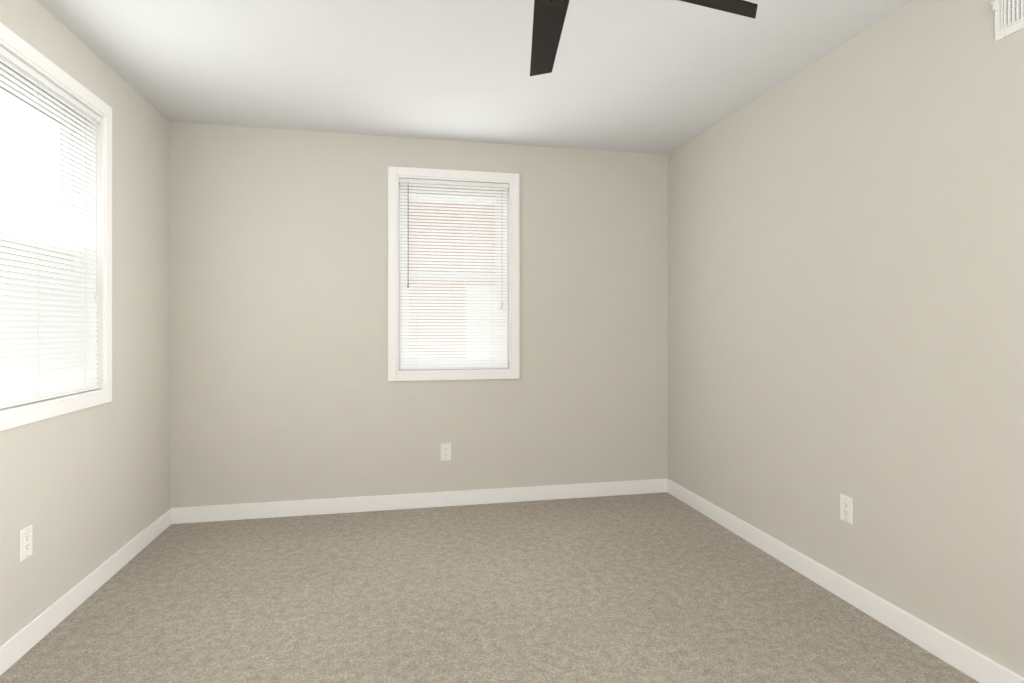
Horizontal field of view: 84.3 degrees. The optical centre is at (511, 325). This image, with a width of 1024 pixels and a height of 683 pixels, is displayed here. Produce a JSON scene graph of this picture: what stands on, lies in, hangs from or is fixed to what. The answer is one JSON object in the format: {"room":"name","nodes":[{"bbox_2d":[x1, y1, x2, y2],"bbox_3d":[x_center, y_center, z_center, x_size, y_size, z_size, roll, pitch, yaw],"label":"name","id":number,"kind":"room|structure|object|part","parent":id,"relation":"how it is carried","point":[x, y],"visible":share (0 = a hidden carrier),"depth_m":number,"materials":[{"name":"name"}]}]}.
{"room":"empty bedroom","nodes":[
{"label":"empty bedroom","id":0,"kind":"room"},
{"bbox_2d":[0,0,169,644],"bbox_3d":[-1.644,-0.020,0.979,0.150,2.440,5.284,0,0,-12],"label":"wall","id":1,"kind":"structure","parent":0,"point":[85,492],"depth_m":2.74,"materials":[{"name":"beige paint"}]},
{"bbox_2d":[19,524,31,561],"bbox_3d":[-1.794,0.800,2.090,0.007,0.114,0.070,0,0,-12],"label":"electrical outlet","id":2,"kind":"object","parent":1,"relation":"attached to","point":[25,542],"visible":1,"depth_m":2.08,"materials":[{"name":"plastic"}]},
{"bbox_2d":[22,532,29,553],"bbox_3d":[-1.793,0.800,2.090,0.006,0.067,0.033,0,0,-12],"label":"receptacle","id":3,"kind":"object","parent":2,"relation":"attached to","point":[25,535],"depth_m":2.08,"materials":[{"name":"plastic"}]},
{"bbox_2d":[0,22,111,430],"bbox_3d":[-1.879,-0.340,2.169,0.162,1.400,1.050,0,0,-12],"label":"window","id":4,"kind":"structure","parent":1,"relation":"in","point":[67,347],"depth_m":2.26,"materials":[{"name":"plastic"}]},
{"bbox_2d":[0,246,63,304],"bbox_3d":[-1.948,-0.048,2.155,0.001,0.604,0.842,0,0,-12],"label":"screen","id":5,"kind":"object","parent":4,"relation":"attached to","point":[33,269],"depth_m":2.32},
{"bbox_3d":[-1.934,-0.630,2.158,0.030,0.620,0.850,0,0,-12],"label":"window left upper sash","id":6,"kind":"part","parent":4,"relation":"part of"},
{"bbox_3d":[-1.902,-0.053,2.164,0.030,0.614,0.850,0,0,-12],"label":"window left lower sash","id":7,"kind":"part","parent":4,"relation":"part of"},
{"bbox_3d":[-1.831,0.282,2.179,0.022,0.012,0.896,0,0,-12],"label":"left window blind bottom rail","id":8,"kind":"part","parent":4,"relation":"part of","materials":[{"name":"white plastic"}]},
{"bbox_2d":[0,46,100,122],"bbox_3d":[-1.831,-0.956,2.179,0.034,0.030,0.910,0,0,-12],"label":"blind headrail","id":9,"kind":"object","parent":4,"relation":"attached to","point":[17,63],"visible":0.81,"depth_m":2.23,"materials":[{"name":"plastic"}]},
{"bbox_2d":[38,81,38,397],"bbox_3d":[-1.831,-0.334,2.179,0.016,1.220,0.002,0,0,-12],"label":"ladder","id":10,"kind":"object","parent":9,"relation":"hanging from","point":[38,239],"visible":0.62,"depth_m":2.17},
{"bbox_2d":[95,119,97,300],"bbox_3d":[-1.893,-0.530,2.579,0.012,0.833,0.018,0,0,-12],"label":"blind cords","id":11,"kind":"object","parent":9,"relation":"hanging from","point":[96,293],"visible":0.96,"depth_m":2.58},
{"bbox_2d":[0,45,100,410],"bbox_3d":[-1.858,-0.340,2.173,0.085,1.288,0.938,0,0,-12],"label":"liner","id":12,"kind":"object","parent":4,"relation":"attached to","point":[98,345],"visible":0.16,"depth_m":2.63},
{"bbox_2d":[0,39,104,414],"bbox_3d":[-1.810,-0.340,2.183,0.013,1.288,0.938,0,0,-12],"label":"bead","id":13,"kind":"object","parent":4,"relation":"attached to","point":[41,71],"visible":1,"depth_m":2.63},
{"bbox_2d":[0,508,170,675],"bbox_3d":[-1.562,1.151,0.989,0.014,0.098,4.970,0,0,-12],"label":"baseboard","id":14,"kind":"structure","parent":1,"relation":"attached to","point":[21,642],"depth_m":2.39,"materials":[{"name":"white wood"}]},
{"bbox_2d":[170,122,667,507],"bbox_3d":[-0.489,-0.020,3.840,3.572,2.440,0.150,0,0,-12],"label":"wall","id":15,"kind":"structure","parent":0,"point":[282,388],"depth_m":3.67,"materials":[{"name":"beige paint"}]},
{"bbox_2d":[169,478,667,523],"bbox_3d":[-0.472,1.151,3.759,3.272,0.098,0.014,0,0,-12],"label":"baseboard","id":16,"kind":"structure","parent":15,"relation":"attached to","point":[210,513],"depth_m":3.71,"materials":[{"name":"white wood"}]},
{"bbox_2d":[441,443,450,460],"bbox_3d":[-0.440,0.840,3.770,0.070,0.114,0.007,0,0,-12],"label":"electrical outlet","id":17,"kind":"object","parent":15,"relation":"attached to","point":[446,451],"visible":1,"depth_m":3.77,"materials":[{"name":"plastic"}]},
{"bbox_2d":[443,447,448,457],"bbox_3d":[-0.440,0.840,3.770,0.033,0.067,0.006,0,0,-12],"label":"receptacle","id":18,"kind":"object","parent":17,"relation":"attached to","point":[445,449],"depth_m":3.77,"materials":[{"name":"plastic"}]},
{"bbox_2d":[388,166,519,380],"bbox_3d":[-0.394,-0.340,3.848,0.876,1.400,0.162,0,0,-12],"label":"window","id":19,"kind":"structure","parent":15,"relation":"in","point":[473,348],"depth_m":3.80,"materials":[{"name":"plastic"}]},
{"bbox_3d":[-0.405,-0.630,3.903,0.676,0.620,0.030,0,0,-12],"label":"window back upper sash","id":20,"kind":"part","parent":19,"relation":"part of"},
{"bbox_3d":[-0.398,-0.053,3.872,0.676,0.614,0.030,0,0,-12],"label":"window back lower sash","id":21,"kind":"part","parent":19,"relation":"part of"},
{"bbox_3d":[-0.384,0.282,3.800,0.722,0.012,0.022,0,0,-12],"label":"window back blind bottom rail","id":22,"kind":"part","parent":19,"relation":"part of","materials":[{"name":"white plastic"}]},
{"bbox_2d":[399,178,508,188],"bbox_3d":[-0.384,-0.956,3.800,0.736,0.030,0.034,0,0,-12],"label":"blind headrail","id":23,"kind":"object","parent":19,"relation":"attached to","point":[451,183],"visible":1,"depth_m":3.79,"materials":[{"name":"plastic"}]},
{"bbox_2d":[407,185,408,287],"bbox_3d":[-0.682,-0.599,3.718,0.010,0.698,0.011,0,0,-12],"label":"blind wand","id":24,"kind":"object","parent":23,"relation":"hanging from","point":[408,238],"visible":0.96,"depth_m":3.72,"materials":[{"name":"grey plastic"}]},
{"bbox_2d":[416,183,416,367],"bbox_3d":[-0.630,-0.334,3.739,0.002,1.220,0.002,0,0,-12],"label":"ladder","id":25,"kind":"object","parent":23,"relation":"hanging from","point":[416,276],"depth_m":3.74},
{"bbox_2d":[492,187,492,366],"bbox_3d":[-0.133,-0.334,3.842,0.002,1.220,0.002,0,0,-12],"label":"ladder","id":26,"kind":"object","parent":23,"relation":"hanging from","point":[492,187],"depth_m":3.84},
{"bbox_2d":[501,187,502,308],"bbox_3d":[-0.069,-0.530,3.845,0.018,0.833,0.012,0,0,-12],"label":"blind cords","id":27,"kind":"object","parent":23,"relation":"hanging from","point":[501,249],"visible":0.98,"depth_m":3.84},
{"bbox_2d":[397,175,510,372],"bbox_3d":[-0.379,-0.340,3.779,0.764,1.288,0.013,0,0,-12],"label":"bead","id":28,"kind":"object","parent":19,"relation":"attached to","point":[453,179],"visible":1,"depth_m":3.77},
{"bbox_2d":[399,178,508,370],"bbox_3d":[-0.389,-0.340,3.827,0.764,1.288,0.085,0,0,-12],"label":"liner","id":29,"kind":"object","parent":19,"relation":"attached to","point":[507,279],"visible":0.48,"depth_m":3.89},
{"bbox_2d":[37,0,913,154],"bbox_3d":[0.032,-1.290,1.326,3.572,0.100,5.284,0,0,-12],"label":"ceiling","id":30,"kind":"structure","parent":0,"point":[665,77],"depth_m":2.65,"materials":[{"name":"white paint"}]},
{"bbox_2d":[530,0,757,75],"bbox_3d":[0.105,-1.072,1.493,1.348,0.336,1.261,0,0,-12],"label":"ceiling fan","id":31,"kind":"object","parent":30,"relation":"hanging from","point":[549,16],"visible":1,"depth_m":1.73,"materials":[{"name":"black wood"}]},
{"bbox_3d":[0.100,-0.934,1.843,0.179,0.025,0.574,0,0,-12],"label":"blade","id":32,"kind":"part","parent":31,"relation":"part of","materials":[{"name":"black wood"}]},
{"bbox_3d":[0.487,-0.934,1.584,0.562,0.025,0.181,0,0,-12],"label":"blade","id":33,"kind":"part","parent":31,"relation":"part of","materials":[{"name":"wood"}]},
{"bbox_2d":[0,492,978,682],"bbox_3d":[0.032,1.230,1.326,3.572,0.060,5.284,0,0,-12],"label":"floor","id":34,"kind":"structure","parent":0,"point":[665,587],"depth_m":2.40,"materials":[{"name":"beige carpet"}]},
{"bbox_2d":[668,0,1023,676],"bbox_3d":[1.707,-0.020,1.673,0.150,2.440,5.284,0,0,-12],"label":"wall","id":35,"kind":"structure","parent":0,"point":[845,269],"depth_m":2.33,"materials":[{"name":"beige paint"}]},
{"bbox_2d":[667,479,1023,682],"bbox_3d":[1.628,1.151,1.649,0.014,0.098,4.970,0,0,-12],"label":"baseboard","id":36,"kind":"structure","parent":35,"relation":"attached to","point":[977,666],"depth_m":2.35,"materials":[{"name":"white wood"}]},
{"bbox_2d":[840,494,852,524],"bbox_3d":[1.461,0.800,2.474,0.007,0.114,0.070,0,0,-12],"label":"electrical outlet","id":37,"kind":"object","parent":35,"relation":"attached to","point":[846,508],"visible":1,"depth_m":2.47,"materials":[{"name":"plastic"}]},
{"bbox_2d":[842,500,849,517],"bbox_3d":[1.461,0.800,2.474,0.006,0.067,0.033,0,0,-12],"label":"receptacle","id":38,"kind":"object","parent":37,"relation":"attached to","point":[845,503],"depth_m":2.47,"materials":[{"name":"plastic"}]},
{"bbox_2d":[991,0,1023,40],"bbox_3d":[1.613,-1.035,1.682,0.030,0.200,0.360,0,0,-12],"label":"air vent","id":39,"kind":"object","parent":35,"relation":"in","point":[1009,17],"visible":1,"depth_m":1.82,"materials":[{"name":"white metal"}]},
{"label":"outside","id":40,"kind":"structure","parent":0,"visible":0},
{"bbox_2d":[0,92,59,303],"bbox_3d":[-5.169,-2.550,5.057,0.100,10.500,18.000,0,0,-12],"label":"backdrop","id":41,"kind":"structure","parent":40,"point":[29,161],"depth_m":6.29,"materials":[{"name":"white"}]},
{"bbox_2d":[409,193,496,357],"bbox_3d":[0.662,-0.250,7.474,11.000,5.900,0.100,0,0,-12],"label":"brick building","id":42,"kind":"structure","parent":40,"point":[451,261],"depth_m":7.13,"materials":[{"name":"red brick"}]}
]}

